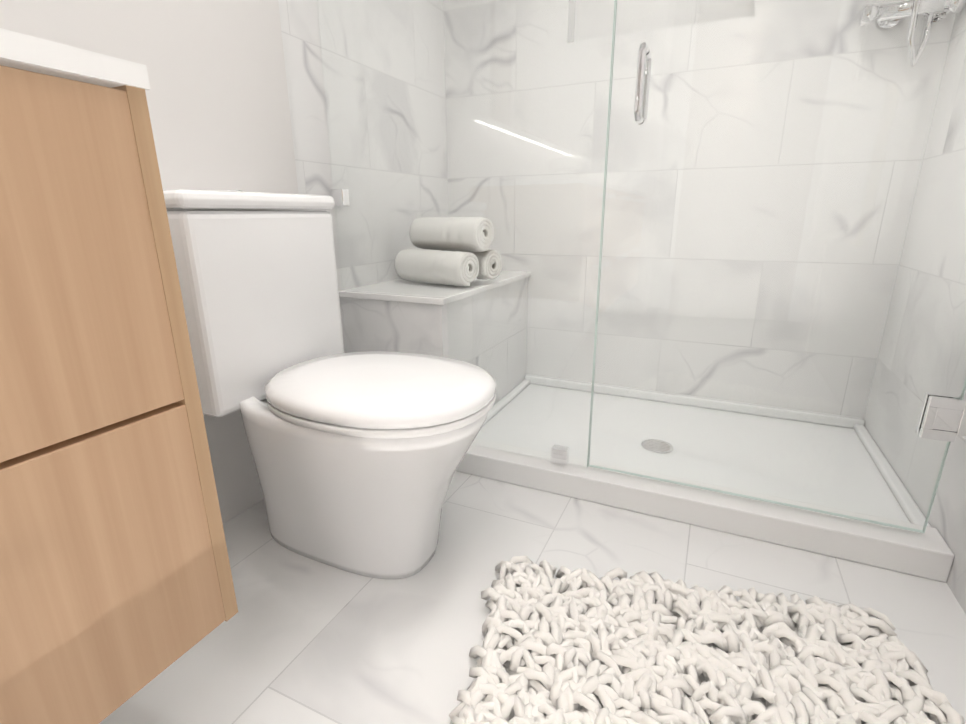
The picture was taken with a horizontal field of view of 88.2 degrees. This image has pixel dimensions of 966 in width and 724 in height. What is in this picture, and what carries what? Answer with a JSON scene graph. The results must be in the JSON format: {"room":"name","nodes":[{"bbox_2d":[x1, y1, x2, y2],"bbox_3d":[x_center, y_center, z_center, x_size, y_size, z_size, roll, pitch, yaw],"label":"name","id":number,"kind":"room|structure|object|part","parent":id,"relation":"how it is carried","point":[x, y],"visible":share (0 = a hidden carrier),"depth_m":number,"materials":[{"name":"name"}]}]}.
{"room":"bathroom","nodes":[
{"label":"bathroom","id":0,"kind":"room"},
{"bbox_2d":[0,0,299,523],"bbox_3d":[-1.202,-0.476,-0.042,0.135,2.450,3.020,7,18,24],"label":"wall","id":1,"kind":"structure","parent":0,"point":[218,103],"depth_m":1.11,"materials":[{"name":"white paint"}]},
{"bbox_2d":[0,28,237,723],"bbox_3d":[-0.925,0.237,-0.095,0.566,0.629,1.777,7,18,24],"label":"bathroom vanity","id":2,"kind":"object","parent":1,"relation":"attached to","point":[117,590],"visible":1,"depth_m":0.43,"materials":[{"name":"brown wood"}]},
{"bbox_2d":[278,0,448,352],"bbox_3d":[-0.366,-1.001,1.709,0.120,2.450,1.000,7,18,24],"label":"wall","id":3,"kind":"structure","parent":0,"point":[308,86],"depth_m":1.62,"materials":[{"name":"white tile"}]},
{"bbox_2d":[99,471,965,723],"bbox_3d":[-0.215,0.689,0.406,1.831,0.050,4.020,7,18,24],"label":"floor","id":4,"kind":"structure","parent":0,"point":[298,639],"depth_m":1.00,"materials":[{"name":"tile"}]},
{"bbox_2d":[163,189,495,578],"bbox_3d":[-0.305,0.044,1.084,0.687,0.802,0.404,7,18,24],"label":"toilet","id":5,"kind":"object","parent":4,"relation":"on","point":[358,457],"visible":0.96,"depth_m":0.99,"materials":[{"name":"white ceramic"}]},
{"bbox_3d":[-0.527,-0.153,1.133,0.199,0.435,0.404,7,18,24],"label":"tank","id":6,"kind":"part","parent":5,"relation":"part of","materials":[{"name":"white ceramic"}]},
{"bbox_3d":[-0.211,0.039,1.037,0.480,0.033,0.384,7,18,24],"label":"lid","id":7,"kind":"part","parent":5,"relation":"part of","materials":[{"name":"white plastic"}]},
{"bbox_3d":[-0.211,0.065,1.045,0.480,0.014,0.384,7,18,24],"label":"seat","id":8,"kind":"part","parent":5,"relation":"part of","materials":[{"name":"white plastic"}]},
{"bbox_2d":[340,277,527,405],"bbox_3d":[-0.132,-0.042,1.898,0.370,0.500,0.735,7,18,24],"label":"shower bench","id":9,"kind":"object","parent":4,"relation":"on","point":[385,326],"visible":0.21,"depth_m":1.59,"materials":[{"name":"stone"}]},
{"bbox_2d":[338,271,530,304],"bbox_3d":[-0.130,-0.289,1.817,0.382,0.020,0.745,7,18,24],"label":"shelf","id":10,"kind":"object","parent":9,"relation":"on","point":[407,297],"visible":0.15,"depth_m":1.58,"materials":[{"name":"white stone"}]},
{"bbox_2d":[476,374,930,526],"bbox_3d":[0.606,0.245,1.665,1.219,0.075,0.671,7,18,24],"label":"shower tray","id":11,"kind":"object","parent":4,"relation":"on","point":[801,428],"depth_m":1.62,"materials":[{"name":"white ceramic"}]},
{"bbox_2d":[641,439,672,452],"bbox_3d":[0.551,0.266,1.577,0.096,0.004,0.096,7,18,24],"label":"drain","id":12,"kind":"object","parent":11,"relation":"attached to","point":[657,447],"depth_m":1.57,"materials":[{"name":"silver metal"}]},
{"bbox_2d":[456,438,953,581],"bbox_3d":[0.442,0.349,1.327,1.219,0.070,0.105,7,18,24],"label":"shower curb","id":13,"kind":"structure","parent":4,"relation":"on","point":[928,554],"depth_m":1.22,"materials":[{"name":"white ceramic"}]},
{"bbox_2d":[318,0,965,532],"bbox_3d":[0.268,-0.657,1.112,1.585,1.979,0.106,7,18,24],"label":"shower enclosure","id":14,"kind":"object","parent":13,"relation":"on","point":[942,416],"visible":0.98,"depth_m":1.13,"materials":[{"name":"clear glass"}]},
{"bbox_3d":[0.621,-0.616,0.954,0.734,1.970,0.010,7,18,24],"label":"panel door","id":15,"kind":"part","parent":14,"relation":"part of","materials":[{"name":"clear glass"}]},
{"bbox_2d":[449,556,963,723],"bbox_3d":[0.312,0.553,0.663,0.762,0.055,0.772,3,17,12],"label":"bath mat","id":16,"kind":"object","parent":4,"relation":"on","point":[578,646],"visible":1,"depth_m":0.83,"materials":[{"name":"white fabric"}]},
{"bbox_2d":[443,0,955,418],"bbox_3d":[0.596,-1.018,1.746,1.591,2.450,0.120,7,18,24],"label":"wall","id":17,"kind":"structure","parent":0,"point":[683,10],"depth_m":1.75,"materials":[{"name":"stone"}]},
{"bbox_2d":[859,0,965,66],"bbox_3d":[1.097,-1.339,1.219,0.321,1.092,0.202,7,18,24],"label":"shower rail","id":18,"kind":"object","parent":17,"relation":"attached to","point":[926,10],"depth_m":1.36,"materials":[{"name":"silver metal"}]},
{"bbox_2d":[864,3,965,613],"bbox_3d":[0.554,-0.412,-0.295,0.120,2.450,4.020,7,18,24],"label":"wall","id":19,"kind":"structure","parent":0,"point":[947,519],"depth_m":1.29,"materials":[{"name":"stone"}]}
]}

